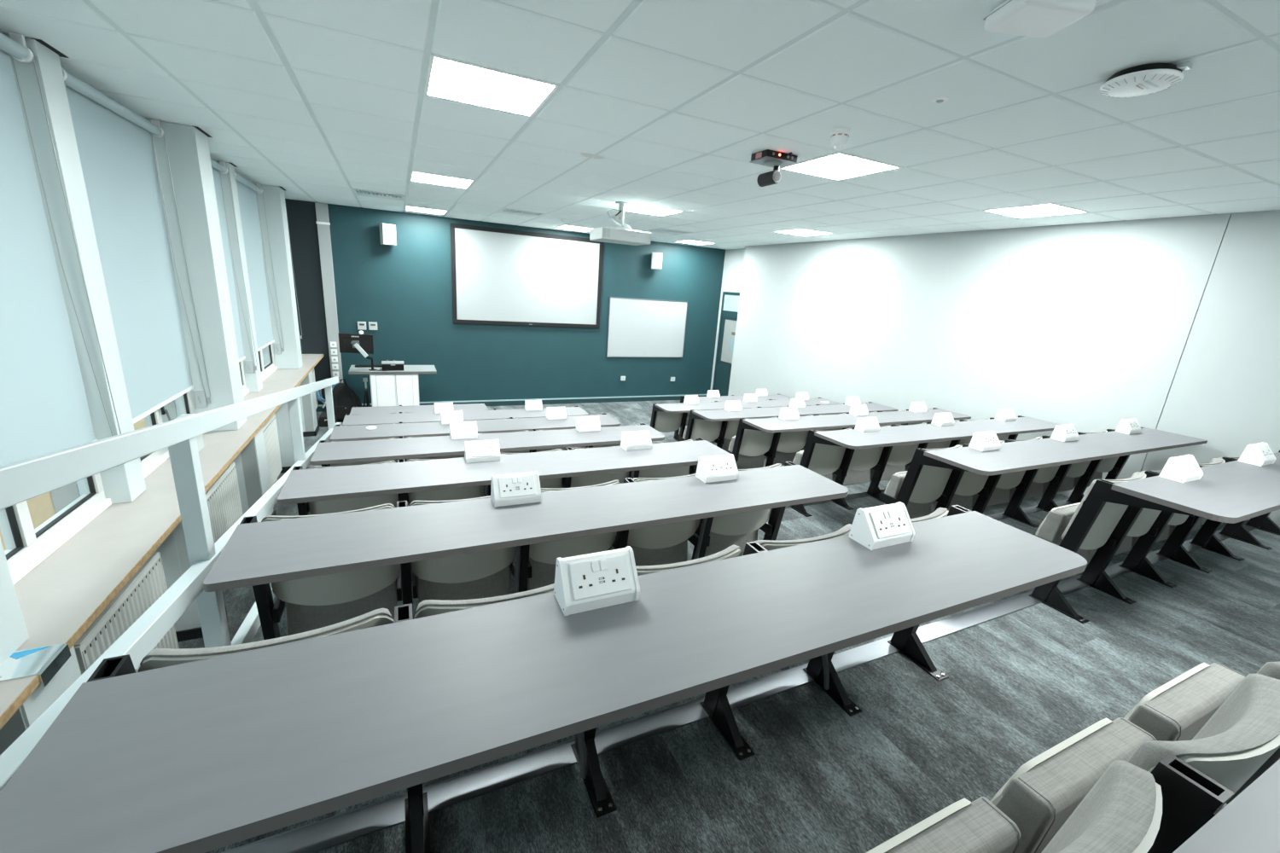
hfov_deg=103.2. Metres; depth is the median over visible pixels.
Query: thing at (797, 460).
seat cushion
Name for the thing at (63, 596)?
windowsill
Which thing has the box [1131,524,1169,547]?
seat cushion
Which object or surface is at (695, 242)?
diffuser
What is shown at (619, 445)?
backrest cushion
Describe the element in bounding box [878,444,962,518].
seat
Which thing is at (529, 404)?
box
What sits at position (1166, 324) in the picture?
wall
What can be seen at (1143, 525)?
seat
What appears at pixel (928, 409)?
seat
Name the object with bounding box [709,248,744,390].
wall
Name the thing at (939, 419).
box
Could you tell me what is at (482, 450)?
box
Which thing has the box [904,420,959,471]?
seat
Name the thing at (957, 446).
backrest cushion
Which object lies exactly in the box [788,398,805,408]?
box
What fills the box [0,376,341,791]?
guard rail
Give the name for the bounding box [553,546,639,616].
box
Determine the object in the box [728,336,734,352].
notice
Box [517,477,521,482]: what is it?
switch
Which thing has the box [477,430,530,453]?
seat
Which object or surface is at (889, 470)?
seat cushion
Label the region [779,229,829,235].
diffuser
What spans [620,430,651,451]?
box
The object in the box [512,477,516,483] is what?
switch
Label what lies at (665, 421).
seat
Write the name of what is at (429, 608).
seat
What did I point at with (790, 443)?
seat
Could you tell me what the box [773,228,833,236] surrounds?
ceiling light panel
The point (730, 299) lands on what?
door
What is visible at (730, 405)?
box
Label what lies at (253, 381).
wall pier
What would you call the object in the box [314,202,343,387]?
cable trunking
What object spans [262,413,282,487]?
radiator
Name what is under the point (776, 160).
camera
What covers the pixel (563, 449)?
seat
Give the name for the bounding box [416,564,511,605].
seat cushion
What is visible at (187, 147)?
wall pier
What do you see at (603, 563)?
switch
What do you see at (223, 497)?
radiator
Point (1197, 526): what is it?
seat cushion
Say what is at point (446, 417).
box
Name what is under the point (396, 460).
seat
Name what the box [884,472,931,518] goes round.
seat cushion
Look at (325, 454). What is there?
desk
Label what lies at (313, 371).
radiator
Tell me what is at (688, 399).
box
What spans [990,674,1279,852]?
seat
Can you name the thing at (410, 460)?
backrest cushion
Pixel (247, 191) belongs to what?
roller blind
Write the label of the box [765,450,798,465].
seat cushion
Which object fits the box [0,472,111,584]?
window
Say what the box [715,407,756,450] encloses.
seat
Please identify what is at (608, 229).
vent grille
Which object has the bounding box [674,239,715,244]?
ceiling light panel
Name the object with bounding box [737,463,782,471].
backrest cushion
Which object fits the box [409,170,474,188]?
ceiling light panel
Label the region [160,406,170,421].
handle
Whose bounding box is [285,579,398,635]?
seat cushion
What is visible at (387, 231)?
wall speaker
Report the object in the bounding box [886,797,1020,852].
seat cushion
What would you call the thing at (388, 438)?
backrest cushion
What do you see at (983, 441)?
box
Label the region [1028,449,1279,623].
desk
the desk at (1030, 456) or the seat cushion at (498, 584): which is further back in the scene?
the desk at (1030, 456)
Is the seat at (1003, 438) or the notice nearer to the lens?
the seat at (1003, 438)
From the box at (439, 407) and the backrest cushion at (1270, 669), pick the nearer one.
the backrest cushion at (1270, 669)
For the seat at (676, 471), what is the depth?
3.71 m
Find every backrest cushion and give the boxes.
[261,503,395,522]
[306,460,395,469]
[329,437,395,442]
[407,457,464,461]
[409,495,490,506]
[500,448,563,454]
[541,479,621,490]
[572,445,620,449]
[632,473,695,480]
[651,439,693,443]
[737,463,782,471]
[923,444,961,450]
[1010,436,1041,441]
[1041,760,1156,852]
[1061,472,1145,539]
[1082,430,1106,433]
[1126,674,1279,771]
[1198,458,1223,465]
[1256,662,1279,680]
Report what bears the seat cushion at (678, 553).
on the seat at (667, 544)
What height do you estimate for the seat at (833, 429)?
0.610 m
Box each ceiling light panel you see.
[405,205,447,215]
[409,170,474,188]
[424,53,559,116]
[555,225,592,231]
[624,204,683,215]
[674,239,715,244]
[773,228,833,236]
[780,151,901,180]
[983,203,1088,218]
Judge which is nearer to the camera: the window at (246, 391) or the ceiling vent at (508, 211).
the window at (246, 391)
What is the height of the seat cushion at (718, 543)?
0.360 m
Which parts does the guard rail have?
rail, post, rail, post, post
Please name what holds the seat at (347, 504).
attached to the desk at (302, 486)
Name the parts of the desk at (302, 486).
leg, leg, leg, leg, leg, leg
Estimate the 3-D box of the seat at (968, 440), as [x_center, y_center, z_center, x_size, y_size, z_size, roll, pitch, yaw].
[3.373,0.193,5.321,0.470,0.610,0.280,-3,17,-25]
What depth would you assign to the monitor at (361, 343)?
7.48 m
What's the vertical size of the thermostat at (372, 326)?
0.128 m
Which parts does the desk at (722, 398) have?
leg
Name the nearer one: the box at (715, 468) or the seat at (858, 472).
the box at (715, 468)
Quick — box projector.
[589,201,651,245]
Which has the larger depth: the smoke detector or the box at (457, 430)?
the box at (457, 430)
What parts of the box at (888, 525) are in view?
socket plate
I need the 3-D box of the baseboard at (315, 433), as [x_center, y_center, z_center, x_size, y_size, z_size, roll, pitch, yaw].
[-4.825,0.066,7.329,0.280,0.070,0.332,-3,17,-25]
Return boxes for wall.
[0,31,252,519]
[285,198,725,403]
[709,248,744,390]
[727,209,1279,529]
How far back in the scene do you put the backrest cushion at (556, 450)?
3.21 m
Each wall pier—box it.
[0,32,145,504]
[0,538,29,666]
[0,645,81,755]
[146,119,247,430]
[153,520,201,631]
[215,161,262,391]
[232,427,273,515]
[253,183,302,369]
[274,401,294,466]
[297,370,317,431]
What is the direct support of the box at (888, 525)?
on the desk at (204, 756)
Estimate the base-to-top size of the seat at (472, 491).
0.610 m
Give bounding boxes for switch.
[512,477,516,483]
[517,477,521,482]
[591,561,599,572]
[599,559,607,570]
[883,511,889,518]
[887,510,894,517]
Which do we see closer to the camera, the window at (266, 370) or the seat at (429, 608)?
the seat at (429, 608)
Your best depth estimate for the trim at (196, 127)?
3.84 m
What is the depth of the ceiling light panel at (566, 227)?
8.82 m
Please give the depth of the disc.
4.39 m
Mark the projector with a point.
(623, 234)
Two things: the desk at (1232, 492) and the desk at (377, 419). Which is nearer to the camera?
the desk at (1232, 492)
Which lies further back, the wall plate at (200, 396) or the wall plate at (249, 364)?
the wall plate at (249, 364)
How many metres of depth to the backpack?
7.88 m
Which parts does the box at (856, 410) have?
socket plate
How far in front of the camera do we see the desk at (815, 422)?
5.26 m
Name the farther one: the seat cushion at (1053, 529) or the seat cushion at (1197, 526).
the seat cushion at (1197, 526)
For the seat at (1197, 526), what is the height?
0.610 m
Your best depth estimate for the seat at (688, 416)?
7.17 m
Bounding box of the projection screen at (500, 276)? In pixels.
[449,222,603,328]
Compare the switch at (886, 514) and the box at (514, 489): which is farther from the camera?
the box at (514, 489)
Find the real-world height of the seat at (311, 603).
0.610 m
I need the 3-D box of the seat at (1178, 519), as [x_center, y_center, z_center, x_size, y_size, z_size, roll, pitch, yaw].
[3.311,0.473,3.167,0.470,0.610,0.280,-3,17,-25]
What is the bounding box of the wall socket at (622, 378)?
[620,376,625,380]
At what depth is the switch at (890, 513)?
1.65 m
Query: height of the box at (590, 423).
0.112 m
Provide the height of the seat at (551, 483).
0.610 m
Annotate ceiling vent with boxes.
[352,188,405,200]
[497,208,546,217]
[645,227,693,234]
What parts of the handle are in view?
lever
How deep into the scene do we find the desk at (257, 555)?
1.94 m
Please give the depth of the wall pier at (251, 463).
4.45 m
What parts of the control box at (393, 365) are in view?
lid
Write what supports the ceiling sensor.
attached to the ceiling
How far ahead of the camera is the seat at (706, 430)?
6.14 m
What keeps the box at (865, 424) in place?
on the desk at (894, 435)
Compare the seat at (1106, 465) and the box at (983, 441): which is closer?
the box at (983, 441)
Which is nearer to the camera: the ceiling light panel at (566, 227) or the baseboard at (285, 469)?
the baseboard at (285, 469)
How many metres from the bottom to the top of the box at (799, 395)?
0.112 m
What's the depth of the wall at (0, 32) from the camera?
3.22 m
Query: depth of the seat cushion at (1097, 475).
4.75 m
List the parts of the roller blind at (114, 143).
chain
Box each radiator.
[73,552,179,674]
[205,461,243,543]
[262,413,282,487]
[312,367,318,409]
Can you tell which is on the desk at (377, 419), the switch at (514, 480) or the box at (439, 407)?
the box at (439, 407)
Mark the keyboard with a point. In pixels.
(356, 366)
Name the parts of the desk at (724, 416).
leg, desk arm, leg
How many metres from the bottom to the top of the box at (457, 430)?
0.112 m
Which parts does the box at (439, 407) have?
socket plate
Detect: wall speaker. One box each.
[378,222,396,245]
[651,252,663,269]
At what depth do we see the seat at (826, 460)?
4.41 m
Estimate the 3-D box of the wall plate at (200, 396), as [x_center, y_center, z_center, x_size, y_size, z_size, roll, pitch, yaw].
[-3.578,-0.222,4.130,0.070,0.140,0.023,-3,17,-25]
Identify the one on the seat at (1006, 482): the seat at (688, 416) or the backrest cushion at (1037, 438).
the backrest cushion at (1037, 438)
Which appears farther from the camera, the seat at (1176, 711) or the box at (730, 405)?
the box at (730, 405)
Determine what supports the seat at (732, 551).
attached to the desk at (204, 756)
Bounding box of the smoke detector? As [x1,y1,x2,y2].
[830,128,850,150]
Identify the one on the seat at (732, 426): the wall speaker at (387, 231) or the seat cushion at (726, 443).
the seat cushion at (726, 443)
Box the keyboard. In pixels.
[354,365,382,367]
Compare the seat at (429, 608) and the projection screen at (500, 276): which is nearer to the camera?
the seat at (429, 608)
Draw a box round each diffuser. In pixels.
[677,240,709,244]
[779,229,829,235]
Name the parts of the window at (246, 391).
frame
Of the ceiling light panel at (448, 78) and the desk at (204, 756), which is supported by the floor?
the desk at (204, 756)
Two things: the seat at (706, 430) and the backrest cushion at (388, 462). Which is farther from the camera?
the seat at (706, 430)
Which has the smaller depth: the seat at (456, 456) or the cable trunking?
the seat at (456, 456)
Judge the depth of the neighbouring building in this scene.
6.42 m
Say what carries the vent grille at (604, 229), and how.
attached to the projector
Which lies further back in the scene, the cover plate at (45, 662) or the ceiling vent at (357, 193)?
the ceiling vent at (357, 193)
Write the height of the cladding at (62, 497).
2.332 m
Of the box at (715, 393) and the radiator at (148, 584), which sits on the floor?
the radiator at (148, 584)
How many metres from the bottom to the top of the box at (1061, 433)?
0.112 m
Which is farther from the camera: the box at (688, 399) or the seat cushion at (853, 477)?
the box at (688, 399)
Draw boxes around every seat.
[138,608,394,672]
[261,503,401,635]
[306,460,400,515]
[328,437,397,466]
[405,436,464,461]
[407,457,484,506]
[409,495,516,605]
[414,583,554,618]
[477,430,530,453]
[500,448,564,488]
[527,479,621,590]
[536,428,586,488]
[570,445,631,488]
[593,424,638,448]
[611,473,699,566]
[635,544,742,575]
[638,439,693,478]
[654,402,683,432]
[680,408,723,444]
[685,401,709,426]
[694,463,783,557]
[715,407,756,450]
[725,417,777,469]
[755,523,851,551]
[765,414,812,465]
[792,428,851,480]
[803,413,845,447]
[832,425,890,485]
[866,760,1162,852]
[870,423,926,480]
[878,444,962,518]
[879,410,904,427]
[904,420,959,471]
[907,408,932,424]
[910,507,948,523]
[930,440,1004,513]
[959,418,989,446]
[971,436,1042,506]
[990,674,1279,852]
[997,416,1017,441]
[1009,436,1060,500]
[1030,472,1146,564]
[1042,430,1107,494]
[1073,429,1119,488]
[1088,471,1161,559]
[1123,662,1279,741]
[1131,458,1225,547]
[1168,457,1239,536]
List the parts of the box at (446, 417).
socket plate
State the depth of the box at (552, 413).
5.12 m
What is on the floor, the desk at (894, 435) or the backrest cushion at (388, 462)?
the desk at (894, 435)
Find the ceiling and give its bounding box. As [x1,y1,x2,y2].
[0,0,1279,250]
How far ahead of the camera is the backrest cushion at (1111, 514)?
2.63 m
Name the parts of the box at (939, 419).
socket plate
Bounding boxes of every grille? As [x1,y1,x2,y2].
[73,552,157,646]
[205,461,233,495]
[603,228,606,237]
[606,228,610,238]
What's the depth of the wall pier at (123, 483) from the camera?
2.60 m
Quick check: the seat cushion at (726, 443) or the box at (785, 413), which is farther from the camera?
the seat cushion at (726, 443)
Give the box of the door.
[712,291,739,395]
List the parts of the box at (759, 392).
socket plate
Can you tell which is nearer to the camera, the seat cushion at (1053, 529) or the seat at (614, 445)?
the seat cushion at (1053, 529)
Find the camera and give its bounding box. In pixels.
[749,149,797,186]
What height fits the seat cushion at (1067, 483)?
0.360 m
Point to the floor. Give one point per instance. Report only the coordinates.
(818, 778)
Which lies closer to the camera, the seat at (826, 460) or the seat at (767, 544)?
the seat at (767, 544)
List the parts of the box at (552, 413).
socket plate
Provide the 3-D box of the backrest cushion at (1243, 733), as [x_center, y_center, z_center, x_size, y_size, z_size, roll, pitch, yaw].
[0.967,0.668,0.917,0.448,0.418,0.139,-3,17,-25]
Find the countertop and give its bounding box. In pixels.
[348,365,436,374]
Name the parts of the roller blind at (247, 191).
chain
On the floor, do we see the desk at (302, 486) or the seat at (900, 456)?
the desk at (302, 486)
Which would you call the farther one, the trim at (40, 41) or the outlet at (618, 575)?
the trim at (40, 41)
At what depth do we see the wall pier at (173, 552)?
3.11 m
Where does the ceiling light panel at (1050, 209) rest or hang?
attached to the grid
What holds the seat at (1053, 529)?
attached to the desk at (1232, 492)
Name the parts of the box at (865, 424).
socket plate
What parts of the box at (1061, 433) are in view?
socket plate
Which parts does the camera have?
plate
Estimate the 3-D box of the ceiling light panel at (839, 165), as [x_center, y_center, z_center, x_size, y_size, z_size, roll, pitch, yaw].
[1.404,-1.842,3.584,0.576,0.030,0.576,-3,17,-25]
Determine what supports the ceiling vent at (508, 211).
attached to the grid
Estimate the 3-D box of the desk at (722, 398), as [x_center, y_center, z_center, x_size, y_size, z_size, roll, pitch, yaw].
[1.605,-0.136,8.495,2.018,0.730,0.587,-3,17,-25]
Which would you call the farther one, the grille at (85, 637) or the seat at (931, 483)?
the seat at (931, 483)
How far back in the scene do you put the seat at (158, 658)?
1.04 m
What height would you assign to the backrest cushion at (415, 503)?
0.418 m
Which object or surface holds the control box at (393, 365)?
on the lectern
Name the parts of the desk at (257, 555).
leg, leg, leg, leg, leg, leg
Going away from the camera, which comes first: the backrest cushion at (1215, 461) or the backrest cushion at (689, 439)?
the backrest cushion at (1215, 461)
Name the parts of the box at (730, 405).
socket plate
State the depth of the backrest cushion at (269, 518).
1.91 m
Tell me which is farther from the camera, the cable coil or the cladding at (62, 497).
the cable coil
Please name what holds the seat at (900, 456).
attached to the desk at (894, 435)
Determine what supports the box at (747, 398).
on the desk at (669, 408)
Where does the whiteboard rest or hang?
attached to the wall at (404, 288)
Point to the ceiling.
(851, 56)
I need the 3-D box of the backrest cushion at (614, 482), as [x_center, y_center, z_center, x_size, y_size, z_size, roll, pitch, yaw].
[-0.310,0.464,2.448,0.448,0.418,0.139,-3,17,-25]
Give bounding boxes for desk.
[0,505,1087,852]
[203,461,848,639]
[276,437,730,581]
[310,423,664,506]
[329,413,620,441]
[342,406,588,425]
[349,402,488,415]
[650,397,839,442]
[673,394,792,440]
[684,401,898,448]
[732,407,971,466]
[789,415,1060,517]
[895,426,1207,527]
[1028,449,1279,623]
[1147,747,1279,852]
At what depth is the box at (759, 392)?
8.61 m
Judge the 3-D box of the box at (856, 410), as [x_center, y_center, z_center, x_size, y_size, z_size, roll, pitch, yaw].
[2.428,-0.185,5.613,0.192,0.112,0.099,-3,17,-25]
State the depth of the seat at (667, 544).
2.73 m
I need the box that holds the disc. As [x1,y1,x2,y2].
[366,425,376,430]
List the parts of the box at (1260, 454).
socket plate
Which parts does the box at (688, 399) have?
socket plate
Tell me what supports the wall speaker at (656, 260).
attached to the wall at (404, 288)
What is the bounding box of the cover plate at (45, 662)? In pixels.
[0,643,71,687]
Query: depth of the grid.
2.37 m
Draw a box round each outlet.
[578,575,592,588]
[611,569,625,581]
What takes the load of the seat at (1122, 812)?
attached to the desk at (1197, 817)
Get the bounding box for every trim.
[30,37,69,58]
[192,125,211,137]
[221,521,1256,852]
[771,488,885,509]
[986,499,1074,520]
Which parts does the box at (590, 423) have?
socket plate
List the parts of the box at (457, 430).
socket plate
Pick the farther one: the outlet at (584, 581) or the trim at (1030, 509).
the trim at (1030, 509)
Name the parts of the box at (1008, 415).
socket plate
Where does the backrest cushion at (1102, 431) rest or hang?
on the seat at (1079, 469)
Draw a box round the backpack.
[331,378,362,422]
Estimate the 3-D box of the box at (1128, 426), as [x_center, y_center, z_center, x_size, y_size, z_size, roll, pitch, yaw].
[4.135,-0.004,4.283,0.192,0.112,0.099,-3,17,-25]
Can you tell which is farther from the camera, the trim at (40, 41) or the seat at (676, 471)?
the seat at (676, 471)
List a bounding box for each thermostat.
[357,321,366,330]
[368,321,377,330]
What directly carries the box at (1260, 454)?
on the desk at (1232, 492)
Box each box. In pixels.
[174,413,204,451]
[381,360,404,371]
[434,402,453,414]
[440,410,463,424]
[449,421,477,439]
[464,439,500,463]
[490,471,541,507]
[524,400,542,411]
[546,407,566,419]
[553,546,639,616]
[576,416,600,431]
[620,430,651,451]
[683,395,699,405]
[695,453,738,482]
[706,389,720,398]
[724,400,742,411]
[743,393,757,402]
[755,389,767,396]
[778,407,799,420]
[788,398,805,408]
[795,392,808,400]
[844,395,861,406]
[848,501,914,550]
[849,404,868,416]
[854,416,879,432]
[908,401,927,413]
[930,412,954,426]
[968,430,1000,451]
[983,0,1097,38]
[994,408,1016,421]
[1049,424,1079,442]
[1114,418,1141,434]
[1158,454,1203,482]
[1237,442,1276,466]
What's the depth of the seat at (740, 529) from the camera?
2.93 m
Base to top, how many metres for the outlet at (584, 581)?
0.024 m
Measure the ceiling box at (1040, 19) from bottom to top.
0.054 m
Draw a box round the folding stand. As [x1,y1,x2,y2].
[362,378,370,407]
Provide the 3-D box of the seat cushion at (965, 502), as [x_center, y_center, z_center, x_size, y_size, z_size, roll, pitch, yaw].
[2.421,0.481,3.917,0.416,0.360,0.107,-3,17,-25]
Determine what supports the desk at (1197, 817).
on the floor
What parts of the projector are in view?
mount arm, mount plate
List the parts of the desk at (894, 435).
leg, desk arm, leg, leg, leg, leg, leg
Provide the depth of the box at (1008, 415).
5.12 m
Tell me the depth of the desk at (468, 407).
6.22 m
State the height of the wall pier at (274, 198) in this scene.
2.304 m
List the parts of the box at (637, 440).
socket plate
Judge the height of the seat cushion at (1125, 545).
0.360 m
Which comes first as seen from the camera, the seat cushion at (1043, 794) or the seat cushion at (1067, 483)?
the seat cushion at (1043, 794)
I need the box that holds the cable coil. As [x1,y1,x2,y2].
[315,378,337,407]
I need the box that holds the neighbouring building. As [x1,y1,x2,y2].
[0,418,145,551]
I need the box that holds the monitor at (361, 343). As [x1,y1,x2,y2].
[338,331,375,371]
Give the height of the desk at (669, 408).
0.732 m
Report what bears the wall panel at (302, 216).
attached to the wall at (404, 288)
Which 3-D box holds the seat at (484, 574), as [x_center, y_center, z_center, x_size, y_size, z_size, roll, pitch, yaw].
[-0.796,0.565,2.316,0.470,0.610,0.280,-3,17,-25]
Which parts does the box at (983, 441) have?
socket plate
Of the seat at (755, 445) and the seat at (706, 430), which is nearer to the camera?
the seat at (755, 445)
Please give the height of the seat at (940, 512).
0.610 m
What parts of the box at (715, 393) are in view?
socket plate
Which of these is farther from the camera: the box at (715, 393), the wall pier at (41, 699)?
the box at (715, 393)
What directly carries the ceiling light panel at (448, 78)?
attached to the grid
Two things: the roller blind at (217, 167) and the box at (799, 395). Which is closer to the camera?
the roller blind at (217, 167)
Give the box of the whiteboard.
[605,296,687,357]
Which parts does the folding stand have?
leg, leg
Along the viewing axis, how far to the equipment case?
7.67 m
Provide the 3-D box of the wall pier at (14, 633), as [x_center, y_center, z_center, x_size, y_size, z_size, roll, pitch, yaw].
[-2.273,-0.280,1.357,0.367,2.304,0.310,-3,17,-25]
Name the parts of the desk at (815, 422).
leg, desk arm, leg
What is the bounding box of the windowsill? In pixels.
[13,354,324,651]
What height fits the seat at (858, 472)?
0.610 m
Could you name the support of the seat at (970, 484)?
attached to the desk at (1030, 456)
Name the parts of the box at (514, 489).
socket plate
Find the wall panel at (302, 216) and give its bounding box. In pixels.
[285,198,332,405]
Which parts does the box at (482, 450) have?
socket plate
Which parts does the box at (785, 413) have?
socket plate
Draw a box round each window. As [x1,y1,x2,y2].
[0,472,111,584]
[139,390,194,477]
[238,360,249,395]
[258,343,277,381]
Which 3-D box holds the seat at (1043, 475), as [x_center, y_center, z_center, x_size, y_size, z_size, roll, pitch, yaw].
[3.342,0.333,4.244,0.470,0.610,0.280,-3,17,-25]
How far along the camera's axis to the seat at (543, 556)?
2.47 m
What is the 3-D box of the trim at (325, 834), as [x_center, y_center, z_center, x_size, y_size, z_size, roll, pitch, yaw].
[1.863,0.963,2.642,6.834,0.039,0.092,-3,17,-25]
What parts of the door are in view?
vision panel, transom pane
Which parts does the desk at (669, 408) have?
leg, desk arm, leg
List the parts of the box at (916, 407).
socket plate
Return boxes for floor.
[178,400,1279,852]
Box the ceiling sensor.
[931,96,948,103]
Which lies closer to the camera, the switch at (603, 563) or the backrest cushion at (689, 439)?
the switch at (603, 563)
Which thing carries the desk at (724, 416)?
on the floor
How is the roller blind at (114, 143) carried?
hanging from the ceiling
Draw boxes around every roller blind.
[0,31,124,465]
[61,67,210,424]
[210,158,257,370]
[234,172,284,351]
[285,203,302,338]
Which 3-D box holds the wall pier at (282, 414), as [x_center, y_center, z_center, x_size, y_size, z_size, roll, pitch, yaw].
[-4.224,0.064,5.862,0.391,0.928,0.220,-3,17,-25]
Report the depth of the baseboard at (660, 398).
10.26 m
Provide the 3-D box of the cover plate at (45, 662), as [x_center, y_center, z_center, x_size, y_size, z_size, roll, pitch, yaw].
[-2.218,0.847,1.719,0.348,0.059,0.164,-3,17,-25]
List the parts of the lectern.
panel, panel, panel, panel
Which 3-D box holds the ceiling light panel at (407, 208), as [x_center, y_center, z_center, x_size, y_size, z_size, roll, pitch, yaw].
[-3.284,-3.325,7.778,0.576,0.030,0.576,-3,17,-25]
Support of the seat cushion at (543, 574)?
on the seat at (543, 556)
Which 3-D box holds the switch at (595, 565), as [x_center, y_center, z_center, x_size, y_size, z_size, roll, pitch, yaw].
[-0.107,0.338,1.222,0.017,0.020,0.016,-3,17,-25]
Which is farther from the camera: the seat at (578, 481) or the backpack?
the backpack
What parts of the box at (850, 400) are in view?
socket plate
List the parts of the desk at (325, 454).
leg, leg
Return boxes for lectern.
[348,365,436,407]
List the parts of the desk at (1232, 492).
leg, leg, desk arm, leg, leg, leg, leg, leg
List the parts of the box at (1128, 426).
socket plate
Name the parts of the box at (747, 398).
socket plate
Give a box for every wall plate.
[193,390,207,407]
[244,360,254,373]
[273,343,281,354]
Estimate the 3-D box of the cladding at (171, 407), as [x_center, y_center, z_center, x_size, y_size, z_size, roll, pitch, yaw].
[-3.792,-1.084,3.954,0.109,2.332,0.310,-3,17,-25]
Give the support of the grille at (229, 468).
attached to the radiator at (223, 497)
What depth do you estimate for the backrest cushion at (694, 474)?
2.52 m
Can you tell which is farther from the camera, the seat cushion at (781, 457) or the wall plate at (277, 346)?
the wall plate at (277, 346)
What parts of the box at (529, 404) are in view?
socket plate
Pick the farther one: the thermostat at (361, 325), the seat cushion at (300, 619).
the thermostat at (361, 325)
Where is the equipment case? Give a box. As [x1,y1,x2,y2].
[319,411,337,427]
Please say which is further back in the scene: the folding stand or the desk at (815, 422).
the folding stand
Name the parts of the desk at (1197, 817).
leg, desk arm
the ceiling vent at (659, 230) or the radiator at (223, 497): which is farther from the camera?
the ceiling vent at (659, 230)
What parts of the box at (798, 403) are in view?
socket plate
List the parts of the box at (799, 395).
socket plate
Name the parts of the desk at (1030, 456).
leg, desk arm, leg, leg, leg, leg, leg, leg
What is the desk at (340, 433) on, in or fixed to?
on the floor
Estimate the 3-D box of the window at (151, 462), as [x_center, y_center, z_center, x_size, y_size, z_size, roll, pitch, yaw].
[-3.327,-0.873,3.319,0.090,2.266,1.297,-3,17,-25]
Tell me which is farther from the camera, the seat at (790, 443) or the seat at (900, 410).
the seat at (900, 410)
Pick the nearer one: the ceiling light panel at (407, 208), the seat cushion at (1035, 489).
the seat cushion at (1035, 489)
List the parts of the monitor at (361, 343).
mount plate, arm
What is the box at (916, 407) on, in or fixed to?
on the desk at (815, 422)
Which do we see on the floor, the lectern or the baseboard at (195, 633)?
the lectern
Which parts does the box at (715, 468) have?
socket plate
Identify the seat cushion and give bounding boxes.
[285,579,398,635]
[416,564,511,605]
[527,557,555,590]
[616,531,687,566]
[683,425,714,444]
[698,522,758,557]
[716,436,731,450]
[729,436,763,469]
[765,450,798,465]
[793,451,831,480]
[832,468,870,485]
[870,464,905,480]
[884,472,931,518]
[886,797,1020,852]
[930,494,972,513]
[971,487,1010,506]
[995,717,1156,852]
[1009,481,1043,500]
[1037,505,1090,564]
[1042,476,1074,494]
[1073,471,1102,488]
[1088,535,1132,559]
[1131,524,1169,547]
[1168,517,1202,536]
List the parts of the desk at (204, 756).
leg, leg, leg, leg, leg, leg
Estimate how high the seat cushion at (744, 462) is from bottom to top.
0.360 m
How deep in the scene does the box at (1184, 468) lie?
2.55 m
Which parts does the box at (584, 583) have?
socket plate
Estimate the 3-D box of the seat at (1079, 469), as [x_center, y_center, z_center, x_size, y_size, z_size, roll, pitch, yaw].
[3.785,0.308,4.450,0.470,0.610,0.280,-3,17,-25]
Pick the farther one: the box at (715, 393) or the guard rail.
the box at (715, 393)
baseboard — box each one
[175,605,226,642]
[279,466,290,473]
[302,425,319,436]
[315,394,706,412]
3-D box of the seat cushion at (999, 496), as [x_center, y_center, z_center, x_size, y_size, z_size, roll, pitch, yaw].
[2.864,0.456,4.123,0.416,0.360,0.107,-3,17,-25]
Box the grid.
[2,0,1279,245]
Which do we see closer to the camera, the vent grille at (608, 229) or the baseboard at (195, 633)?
the baseboard at (195, 633)
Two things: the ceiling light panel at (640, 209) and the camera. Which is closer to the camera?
the camera
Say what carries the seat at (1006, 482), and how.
attached to the desk at (1030, 456)
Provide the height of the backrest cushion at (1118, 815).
0.418 m
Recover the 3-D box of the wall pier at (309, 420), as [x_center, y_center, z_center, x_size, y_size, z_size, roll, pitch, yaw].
[-4.864,-0.346,7.196,0.398,0.928,0.330,-3,17,-25]
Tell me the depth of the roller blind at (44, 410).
2.32 m
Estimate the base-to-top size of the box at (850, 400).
0.112 m
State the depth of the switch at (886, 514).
1.64 m
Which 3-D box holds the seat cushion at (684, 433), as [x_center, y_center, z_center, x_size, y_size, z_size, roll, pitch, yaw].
[0.742,0.161,6.322,0.416,0.360,0.107,-3,17,-25]
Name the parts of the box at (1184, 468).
socket plate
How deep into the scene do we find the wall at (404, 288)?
9.38 m
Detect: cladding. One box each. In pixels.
[50,481,80,513]
[160,400,177,422]

